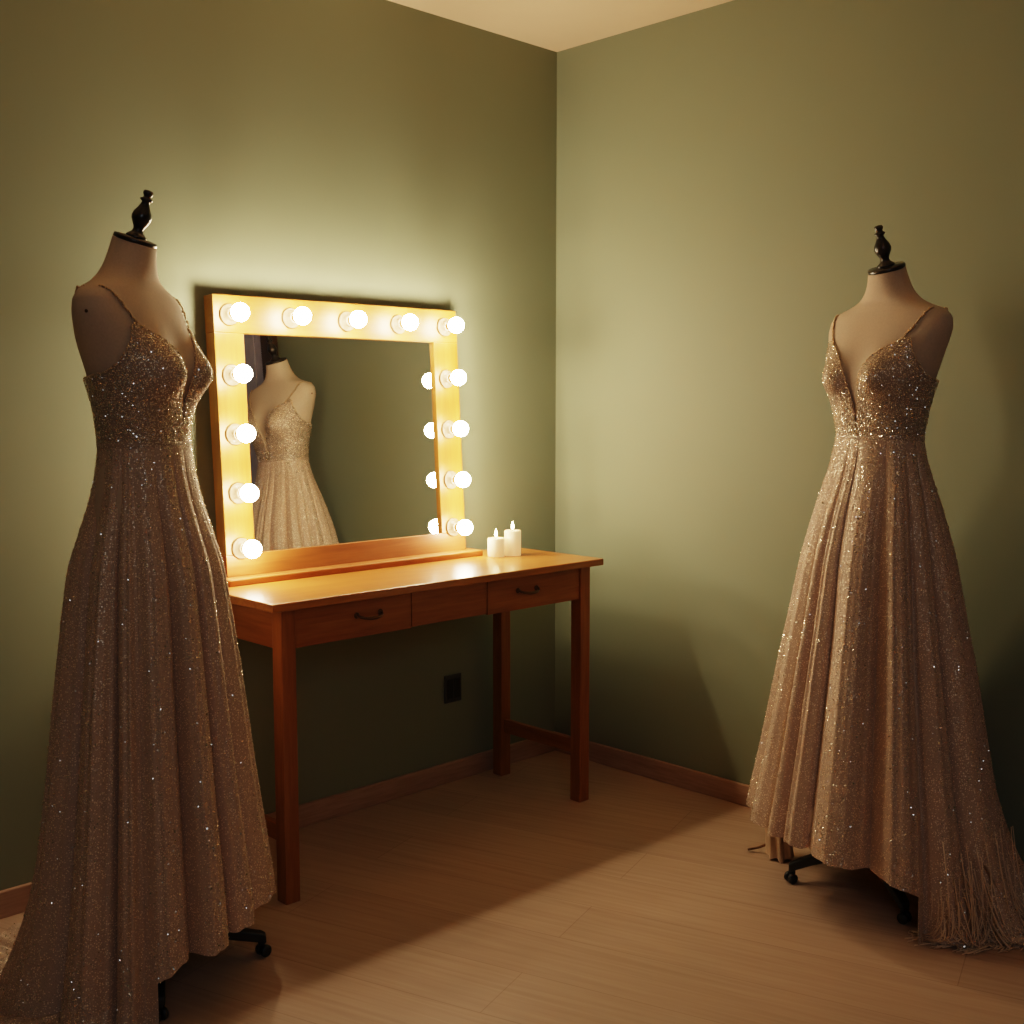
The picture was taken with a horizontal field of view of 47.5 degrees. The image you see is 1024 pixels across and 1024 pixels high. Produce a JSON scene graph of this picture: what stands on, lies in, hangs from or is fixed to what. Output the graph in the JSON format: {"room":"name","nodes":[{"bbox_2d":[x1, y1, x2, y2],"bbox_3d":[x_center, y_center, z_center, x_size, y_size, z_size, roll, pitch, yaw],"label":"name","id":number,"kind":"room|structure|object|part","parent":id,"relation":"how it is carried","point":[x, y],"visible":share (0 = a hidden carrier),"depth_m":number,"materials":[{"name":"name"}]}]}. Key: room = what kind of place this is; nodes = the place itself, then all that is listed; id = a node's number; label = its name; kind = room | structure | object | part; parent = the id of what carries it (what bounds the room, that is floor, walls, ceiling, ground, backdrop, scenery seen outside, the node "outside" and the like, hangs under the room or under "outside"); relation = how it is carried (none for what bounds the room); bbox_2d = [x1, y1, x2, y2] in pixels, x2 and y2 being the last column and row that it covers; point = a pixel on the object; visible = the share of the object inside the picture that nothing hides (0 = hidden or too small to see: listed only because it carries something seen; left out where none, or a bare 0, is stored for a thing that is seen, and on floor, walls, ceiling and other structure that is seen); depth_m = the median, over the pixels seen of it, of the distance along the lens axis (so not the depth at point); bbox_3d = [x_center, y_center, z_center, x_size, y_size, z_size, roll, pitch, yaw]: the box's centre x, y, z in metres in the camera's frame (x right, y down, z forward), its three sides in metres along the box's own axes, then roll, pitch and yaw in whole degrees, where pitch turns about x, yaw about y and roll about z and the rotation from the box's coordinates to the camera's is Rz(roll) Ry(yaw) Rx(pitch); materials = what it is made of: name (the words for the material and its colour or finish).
{"room":"backstage room","nodes":[
{"label":"backstage room","id":0,"kind":"room"},
{"bbox_2d":[0,0,556,890],"bbox_3d":[-1.566,-0.203,2.480,4.700,2.433,0.120,-5,8,-44],"label":"wall","id":1,"kind":"structure","parent":0,"point":[366,152],"depth_m":3.28,"materials":[{"name":"green paint"}]},
{"bbox_2d":[0,731,555,918],"bbox_3d":[-1.519,0.979,2.545,4.700,0.067,0.013,-5,8,-44],"label":"baseboard","id":2,"kind":"structure","parent":1,"relation":"attached to","point":[14,900],"depth_m":3.64,"materials":[{"name":"wood"}]},
{"bbox_2d":[444,673,460,703],"bbox_3d":[-0.194,0.579,3.816,0.072,0.092,0.010,-5,8,-44],"label":"wall outlet","id":3,"kind":"object","parent":1,"relation":"attached to","point":[452,683],"visible":1,"depth_m":3.81,"materials":[{"name":"plastic"}]},
{"bbox_2d":[0,750,1023,1023],"bbox_3d":[0.123,1.213,0.973,4.820,0.100,4.820,-5,8,-44],"label":"floor","id":4,"kind":"structure","parent":0,"point":[487,897],"depth_m":2.75,"materials":[{"name":"laminate"}]},
{"bbox_2d":[71,190,271,1021],"bbox_3d":[-0.779,0.172,2.488,0.352,1.685,0.352,3,6,28],"label":"mannequin","id":5,"kind":"object","parent":4,"relation":"on","point":[102,325],"visible":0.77,"depth_m":2.36},
{"bbox_2d":[0,284,275,1023],"bbox_3d":[-0.905,0.273,2.486,0.737,1.475,0.635,1,6,11],"label":"gown","id":6,"kind":"object","parent":5,"relation":"on","point":[153,846],"visible":0.96,"depth_m":2.35,"materials":[{"name":"beige fabric"}]},
{"bbox_3d":[-0.742,0.949,2.441,0.034,0.083,0.212,-2,6,-17],"label":"leg","id":7,"kind":"part","parent":5,"relation":"part of","materials":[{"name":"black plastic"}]},
{"bbox_3d":[-0.658,0.934,2.598,0.212,0.083,0.034,-2,6,-17],"label":"leg","id":8,"kind":"part","parent":5,"relation":"part of","materials":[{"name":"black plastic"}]},
{"bbox_2d":[228,548,602,904],"bbox_3d":[-0.288,0.549,3.376,1.190,0.764,0.420,-5,8,-44],"label":"table","id":9,"kind":"object","parent":4,"relation":"on","point":[285,616],"visible":0.79,"depth_m":3.15,"materials":[{"name":"brown wood"}]},
{"bbox_3d":[-0.560,0.607,2.885,0.042,0.743,0.042,-5,8,-44],"label":"leg","id":10,"kind":"part","parent":9,"relation":"part of","materials":[{"name":"brown wood"}]},
{"bbox_2d":[204,294,482,586],"bbox_3d":[-0.455,-0.218,3.358,0.904,0.767,0.168,-5,8,-44],"label":"vanity mirror","id":11,"kind":"object","parent":9,"relation":"on","point":[337,430],"visible":1,"depth_m":3.33,"materials":[{"name":"brown wood"}]},
{"bbox_3d":[-0.713,-0.524,3.046,0.049,0.049,0.052,-5,4,-44],"label":"light bulb","id":12,"kind":"part","parent":11,"relation":"part of","materials":[{"name":"white glass"}]},
{"bbox_3d":[-0.707,-0.364,3.054,0.049,0.049,0.052,-5,4,-44],"label":"light bulb","id":13,"kind":"part","parent":11,"relation":"part of","materials":[{"name":"white glass"}]},
{"bbox_3d":[-0.701,-0.207,3.062,0.049,0.049,0.052,-5,4,-44],"label":"light bulb","id":14,"kind":"part","parent":11,"relation":"part of","materials":[{"name":"white glass"}]},
{"bbox_3d":[-0.694,-0.050,3.071,0.049,0.049,0.052,-5,4,-44],"label":"light bulb","id":15,"kind":"part","parent":11,"relation":"part of","materials":[{"name":"white glass"}]},
{"bbox_3d":[-0.688,0.098,3.079,0.049,0.049,0.052,-5,4,-44],"label":"light bulb","id":16,"kind":"part","parent":11,"relation":"part of","materials":[{"name":"white glass"}]},
{"bbox_3d":[-0.574,-0.536,3.181,0.049,0.049,0.052,-5,4,-44],"label":"light bulb","id":17,"kind":"part","parent":11,"relation":"part of","materials":[{"name":"white glass"}]},
{"bbox_3d":[-0.496,-0.552,3.368,0.854,0.103,0.051,-5,8,-44],"label":"frame rail","id":18,"kind":"part","parent":11,"relation":"part of","materials":[{"name":"yellow wood"}]},
{"bbox_2d":[244,334,439,551],"bbox_3d":[-0.478,-0.206,3.376,0.675,0.598,0.041,-5,8,-44],"label":"mirror glass","id":19,"kind":"object","parent":11,"relation":"on","point":[343,455],"depth_m":3.36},
{"bbox_3d":[-0.468,0.117,3.404,0.854,0.060,0.048,-5,8,-44],"label":"frame rail","id":20,"kind":"part","parent":11,"relation":"part of","materials":[{"name":"brown wood"}]},
{"bbox_3d":[-0.439,-0.549,3.312,0.049,0.049,0.052,-5,4,-44],"label":"light bulb","id":21,"kind":"part","parent":11,"relation":"part of","materials":[{"name":"white glass"}]},
{"bbox_3d":[-0.302,-0.562,3.444,0.049,0.049,0.052,-5,4,-44],"label":"light bulb","id":22,"kind":"part","parent":11,"relation":"part of","materials":[{"name":"white glass"}]},
{"bbox_3d":[-0.172,-0.574,3.571,0.049,0.049,0.052,-5,4,-44],"label":"light bulb","id":23,"kind":"part","parent":11,"relation":"part of","materials":[{"name":"white glass"}]},
{"bbox_3d":[-0.165,-0.414,3.579,0.049,0.049,0.052,-5,4,-44],"label":"light bulb","id":24,"kind":"part","parent":11,"relation":"part of","materials":[{"name":"white glass"}]},
{"bbox_3d":[-0.159,-0.257,3.587,0.049,0.049,0.052,-5,4,-44],"label":"light bulb","id":25,"kind":"part","parent":11,"relation":"part of","materials":[{"name":"white glass"}]},
{"bbox_3d":[-0.152,-0.100,3.596,0.049,0.049,0.052,-5,4,-44],"label":"light bulb","id":26,"kind":"part","parent":11,"relation":"part of","materials":[{"name":"white glass"}]},
{"bbox_3d":[-0.146,0.048,3.604,0.049,0.049,0.052,-5,4,-44],"label":"light bulb","id":27,"kind":"part","parent":11,"relation":"part of","materials":[{"name":"white glass"}]},
{"bbox_3d":[-0.408,0.276,2.992,0.366,0.096,0.017,-5,8,-44],"label":"drawer","id":28,"kind":"part","parent":9,"relation":"part of","materials":[{"name":"brown wood"}]},
{"bbox_3d":[-0.363,0.267,3.004,0.092,0.020,0.029,-5,8,-44],"label":"handle","id":29,"kind":"part","parent":9,"relation":"part of","materials":[{"name":"brown metal"}]},
{"bbox_3d":[-0.176,0.252,3.215,0.273,0.095,0.017,-5,8,-44],"label":"panel","id":30,"kind":"part","parent":9,"relation":"part of","materials":[{"name":"brown wood"}]},
{"bbox_2d":[488,530,503,557],"bbox_3d":[-0.050,0.096,3.638,0.053,0.089,0.053,-5,8,-44],"label":"pillar candle","id":31,"kind":"object","parent":9,"relation":"on","point":[495,544],"visible":1,"depth_m":3.62,"materials":[{"name":"beige wax"}]},
{"bbox_3d":[-0.034,0.512,3.880,0.042,0.743,0.042,-5,8,-44],"label":"leg","id":32,"kind":"part","parent":9,"relation":"part of","materials":[{"name":"brown wood"}]},
{"bbox_2d":[504,521,520,555],"bbox_3d":[0.002,0.083,3.671,0.053,0.109,0.053,-5,8,-44],"label":"pillar candle","id":33,"kind":"object","parent":9,"relation":"on","point":[512,537],"visible":1,"depth_m":3.65,"materials":[{"name":"beige wax"}]},
{"bbox_3d":[0.054,0.230,3.403,0.092,0.020,0.029,-5,8,-44],"label":"handle","id":34,"kind":"part","parent":9,"relation":"part of","materials":[{"name":"brown metal"}]},
{"bbox_3d":[0.063,0.233,3.443,0.382,0.096,0.017,-5,8,-44],"label":"drawer","id":35,"kind":"part","parent":9,"relation":"part of","materials":[{"name":"brown wood"}]},
{"bbox_3d":[0.212,0.536,3.625,0.042,0.743,0.042,-5,8,-44],"label":"leg","id":36,"kind":"part","parent":9,"relation":"part of","materials":[{"name":"brown wood"}]},
{"bbox_2d":[784,225,952,924],"bbox_3d":[0.920,0.138,2.899,0.299,1.672,0.364,-3,6,-32],"label":"mannequin","id":37,"kind":"object","parent":4,"relation":"on","point":[890,305],"visible":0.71,"depth_m":2.80},
{"bbox_3d":[0.806,0.895,3.004,0.175,0.083,0.034,2,6,15],"label":"leg","id":38,"kind":"part","parent":37,"relation":"part of","materials":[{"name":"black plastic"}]},
{"bbox_2d":[746,306,1023,954],"bbox_3d":[0.959,0.241,2.883,0.658,1.469,0.806,-3,6,-32],"label":"gown","id":39,"kind":"object","parent":37,"relation":"on","point":[873,753],"visible":0.95,"depth_m":2.74,"materials":[{"name":"beige fabric"}]},
{"bbox_3d":[0.929,0.908,2.870,0.034,0.083,0.175,-1,6,-10],"label":"leg","id":40,"kind":"part","parent":37,"relation":"part of","materials":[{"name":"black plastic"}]},
{"bbox_2d":[388,0,732,51],"bbox_3d":[0.123,-1.309,0.732,4.820,0.100,4.820,-5,8,-44],"label":"ceiling","id":41,"kind":"structure","parent":0,"point":[554,25],"depth_m":3.58,"materials":[{"name":"paint"}]},
{"bbox_2d":[555,0,1023,860],"bbox_3d":[1.800,-0.204,2.491,0.120,2.433,4.820,-5,8,-44],"label":"wall","id":42,"kind":"structure","parent":0,"point":[727,172],"depth_m":3.48,"materials":[{"name":"green paint"}]},
{"bbox_2d":[555,732,1023,861],"bbox_3d":[0.799,0.885,3.524,0.013,0.067,1.832,-5,8,-44],"label":"baseboard","id":43,"kind":"structure","parent":42,"relation":"attached to","point":[690,779],"depth_m":3.80,"materials":[{"name":"wood"}]}
]}

